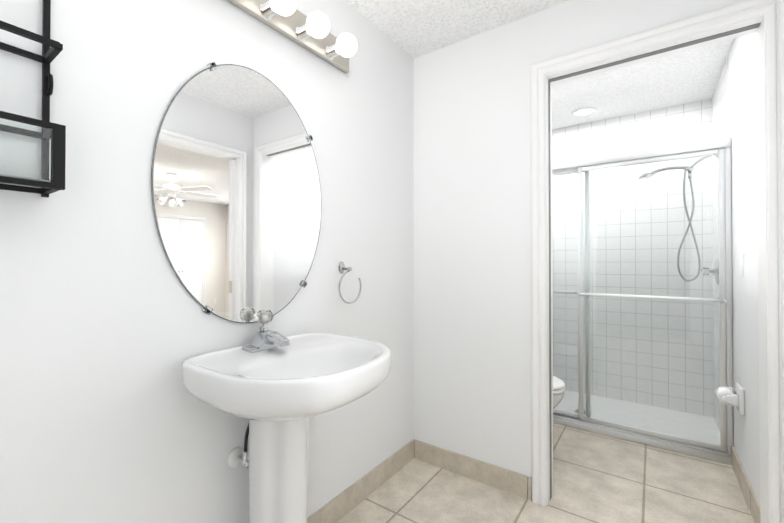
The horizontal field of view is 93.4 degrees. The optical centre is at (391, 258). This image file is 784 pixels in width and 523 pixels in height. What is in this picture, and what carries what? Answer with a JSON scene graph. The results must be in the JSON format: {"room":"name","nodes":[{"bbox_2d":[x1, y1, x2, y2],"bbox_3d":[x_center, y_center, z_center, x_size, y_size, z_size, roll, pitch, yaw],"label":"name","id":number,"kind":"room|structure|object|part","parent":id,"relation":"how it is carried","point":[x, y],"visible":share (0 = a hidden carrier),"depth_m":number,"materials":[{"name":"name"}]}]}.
{"room":"bathroom","nodes":[
{"label":"bathroom","id":0,"kind":"room"},
{"bbox_2d":[0,0,413,522],"bbox_3d":[-0.310,-0.014,1.748,0.170,2.440,5.250,0,-1,35],"label":"wall","id":1,"kind":"structure","parent":0,"point":[108,326],"depth_m":1.14,"materials":[{"name":"white paint"}]},
{"bbox_2d":[0,0,65,197],"bbox_3d":[-0.918,-0.513,0.673,0.117,0.728,0.510,0,-1,35],"label":"shelf rack","id":2,"kind":"object","parent":1,"relation":"attached to","point":[55,133],"visible":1,"depth_m":0.83,"materials":[{"name":"black metal"}]},
{"bbox_3d":[-0.921,-0.172,0.666,0.089,0.005,0.444,0,-1,35],"label":"glass","id":3,"kind":"part","parent":2,"relation":"part of","materials":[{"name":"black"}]},
{"bbox_3d":[-0.878,-0.229,0.636,0.003,0.119,0.444,0,-1,35],"label":"glass","id":4,"kind":"part","parent":2,"relation":"part of","materials":[{"name":"clear glass"}]},
{"bbox_3d":[-0.502,-0.227,1.347,0.019,0.924,0.674,0,-1,35],"label":"mirror","id":5,"kind":"part","parent":1,"relation":"part of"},
{"bbox_2d":[227,0,357,72],"bbox_3d":[-0.466,-0.942,1.271,0.173,0.139,1.090,0,-1,35],"label":"sconce","id":6,"kind":"object","parent":1,"relation":"attached to","point":[290,21],"visible":1,"depth_m":1.46,"materials":[{"name":"silver metal"}]},
{"bbox_2d":[338,261,360,303],"bbox_3d":[-0.206,0.113,1.727,0.062,0.197,0.156,0,-1,35],"label":"towel ring","id":7,"kind":"object","parent":1,"relation":"attached to","point":[341,268],"visible":1,"depth_m":1.72,"materials":[{"name":"silver metal"}]},
{"bbox_2d":[307,439,414,522],"bbox_3d":[-0.814,1.144,0.900,0.012,0.110,3.297,0,-1,35],"label":"baseboard","id":8,"kind":"structure","parent":1,"relation":"attached to","point":[337,508],"depth_m":1.84,"materials":[{"name":"tile"}]},
{"bbox_2d":[345,0,734,128],"bbox_3d":[2.643,-1.307,0.194,7.100,0.120,6.300,0,-1,35],"label":"ceiling","id":9,"kind":"structure","parent":0,"point":[413,29],"depth_m":2.28,"materials":[{"name":"white paint"}]},
{"bbox_2d":[571,107,597,116],"bbox_3d":[1.600,-1.217,3.072,0.196,0.012,0.196,0,-1,35],"label":"recessed light","id":10,"kind":"object","parent":9,"relation":"in","point":[584,111],"visible":1,"depth_m":3.06,"materials":[{"name":"white"}]},
{"bbox_2d":[337,390,753,522],"bbox_3d":[0.333,1.259,1.252,2.080,0.126,5.400,0,-1,35],"label":"floor","id":11,"kind":"structure","parent":0,"point":[599,478],"depth_m":1.94,"materials":[{"name":"tile"}]},
{"bbox_2d":[181,310,391,522],"bbox_3d":[-0.287,0.691,1.199,0.530,1.019,0.598,0,-1,35],"label":"pedestal sink","id":12,"kind":"object","parent":11,"relation":"on","point":[276,389],"visible":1,"depth_m":1.18,"materials":[{"name":"white ceramic"}]},
{"bbox_3d":[-0.456,0.207,1.322,0.060,0.049,0.057,0,-1,35],"label":"knob","id":13,"kind":"part","parent":12,"relation":"part of","materials":[{"name":"white plastic"}]},
{"bbox_2d":[242,324,289,352],"bbox_3d":[-0.423,0.274,1.299,0.140,0.092,0.156,0,-1,35],"label":"faucet","id":14,"kind":"object","parent":12,"relation":"on","point":[265,340],"depth_m":1.28,"materials":[{"name":"silver metal"}]},
{"bbox_2d":[181,332,391,421],"bbox_3d":[-0.285,0.404,1.200,0.528,0.195,0.600,0,-1,35],"label":"basin","id":15,"kind":"object","parent":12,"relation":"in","point":[311,375],"depth_m":1.05,"materials":[{"name":"white ceramic"}]},
{"bbox_2d":[553,376,564,408],"bbox_3d":[0.765,0.812,2.494,0.743,0.800,0.490,0,-1,35],"label":"toilet","id":16,"kind":"object","parent":11,"relation":"on","point":[558,388],"visible":0.04,"depth_m":2.25,"materials":[{"name":"white ceramic"}]},
{"bbox_3d":[0.856,1.020,2.428,0.509,0.385,0.370,0,-1,35],"label":"bowl","id":17,"kind":"part","parent":16,"relation":"part of","materials":[{"name":"white ceramic"}]},
{"bbox_3d":[0.857,0.795,2.429,0.524,0.058,0.381,0,-1,35],"label":"seat lid","id":18,"kind":"part","parent":16,"relation":"part of","materials":[{"name":"white plastic"}]},
{"bbox_2d":[552,137,732,464],"bbox_3d":[1.385,0.251,2.665,1.576,1.927,0.117,0,-1,35],"label":"shower door","id":19,"kind":"structure","parent":11,"relation":"on","point":[721,149],"depth_m":2.39,"materials":[{"name":"clear glass"}]},
{"bbox_3d":[1.090,0.253,2.871,0.748,1.758,0.005,0,-1,35],"label":"glass","id":20,"kind":"part","parent":19,"relation":"part of","materials":[{"name":"clear glass"}]},
{"bbox_3d":[1.090,0.253,2.871,0.800,1.810,0.018,0,-1,35],"label":"frame","id":21,"kind":"part","parent":19,"relation":"part of","materials":[{"name":"silver metal"}]},
{"bbox_3d":[1.664,0.249,2.427,0.742,1.758,0.005,0,-1,35],"label":"glass","id":22,"kind":"part","parent":19,"relation":"part of","materials":[{"name":"clear glass"}]},
{"bbox_2d":[577,292,727,302],"bbox_3d":[1.378,0.252,2.647,1.516,0.026,0.160,0,-1,35],"label":"brackets","id":23,"kind":"object","parent":19,"relation":"attached to","point":[725,299],"visible":0.46,"depth_m":2.17,"materials":[{"name":"silver metal"}]},
{"bbox_2d":[580,293,723,302],"bbox_3d":[1.637,0.250,2.382,0.778,0.021,0.020,0,-1,35],"label":"tube","id":24,"kind":"object","parent":23,"relation":"attached to","point":[656,297],"visible":0.82,"depth_m":2.35,"materials":[{"name":"silver metal"}]},
{"bbox_2d":[414,0,745,476],"bbox_3d":[0.894,-0.013,1.798,1.780,2.440,0.120,0,-1,35],"label":"wall","id":25,"kind":"structure","parent":0,"point":[472,253],"depth_m":2.01,"materials":[{"name":"white paint"}]},
{"bbox_2d":[415,440,531,499],"bbox_3d":[0.418,1.154,2.043,0.681,0.110,0.012,0,-1,35],"label":"baseboard","id":26,"kind":"structure","parent":25,"relation":"attached to","point":[507,480],"depth_m":2.01,"materials":[{"name":"tile"}]},
{"bbox_2d":[530,0,783,522],"bbox_3d":[1.106,0.114,1.636,0.914,2.182,0.146,0,-1,35],"label":"door frame","id":27,"kind":"structure","parent":25,"relation":"attached to","point":[773,10],"depth_m":1.46,"materials":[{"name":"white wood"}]},
{"bbox_2d":[728,33,759,503],"bbox_3d":[2.102,-0.011,2.139,0.200,2.440,1.830,0,-1,35],"label":"wall","id":28,"kind":"structure","parent":0,"point":[742,73],"depth_m":1.86,"materials":[{"name":"white paint"}]},
{"bbox_2d":[712,57,728,430],"bbox_3d":[2.252,-0.007,2.532,0.008,2.440,0.697,0,-1,35],"label":"shower wall tile","id":29,"kind":"structure","parent":28,"relation":"attached to","point":[720,112],"depth_m":2.62,"materials":[{"name":"white tile"}]},
{"bbox_2d":[637,155,717,281],"bbox_3d":[2.067,-0.292,2.685,0.468,0.918,0.104,0,-1,35],"label":"shower head","id":30,"kind":"object","parent":29,"relation":"attached to","point":[651,174],"depth_m":2.65},
{"bbox_2d":[701,258,718,284],"bbox_3d":[2.244,0.091,2.607,0.093,0.184,0.184,0,-1,35],"label":"shower valve","id":31,"kind":"object","parent":29,"relation":"attached to","point":[715,273],"depth_m":2.58,"materials":[{"name":"silver metal"}]},
{"bbox_3d":[2.224,0.092,2.620,0.045,0.057,0.060,0,-1,35],"label":"shower valve knob","id":32,"kind":"part","parent":31,"relation":"part of","materials":[{"name":"white plastic"}]},
{"bbox_2d":[716,381,744,414],"bbox_3d":[1.811,0.738,1.982,0.102,0.140,0.164,0,-1,35],"label":"paper holder","id":33,"kind":"object","parent":28,"relation":"attached to","point":[734,396],"visible":1,"depth_m":1.93,"materials":[{"name":"white ceramic"}]},
{"bbox_3d":[1.844,0.738,1.959,0.022,0.140,0.164,0,-1,35],"label":"plate","id":34,"kind":"part","parent":33,"relation":"part of","materials":[{"name":"white ceramic"}]},
{"bbox_2d":[739,253,743,275],"bbox_3d":[1.822,0.034,1.925,0.012,0.118,0.075,0,-1,35],"label":"light switch","id":35,"kind":"object","parent":28,"relation":"attached to","point":[741,267],"visible":1,"depth_m":1.91,"materials":[{"name":"white plastic"}]},
{"bbox_2d":[732,446,760,522],"bbox_3d":[1.746,1.152,1.808,0.012,0.110,0.892,0,-1,35],"label":"baseboard","id":36,"kind":"structure","parent":28,"relation":"attached to","point":[751,500],"depth_m":1.83,"materials":[{"name":"tile"}]},
{"bbox_3d":[1.880,0.000,3.324,1.930,2.440,0.150,0,-1,35],"label":"wall","id":37,"kind":"structure","parent":0,"visible":0},
{"bbox_2d":[552,99,713,416],"bbox_3d":[1.813,-0.001,3.273,1.580,2.440,0.008,0,-1,35],"label":"shower wall tile","id":38,"kind":"structure","parent":37,"relation":"attached to","point":[679,124],"depth_m":3.09,"materials":[{"name":"white tile"}]}
]}

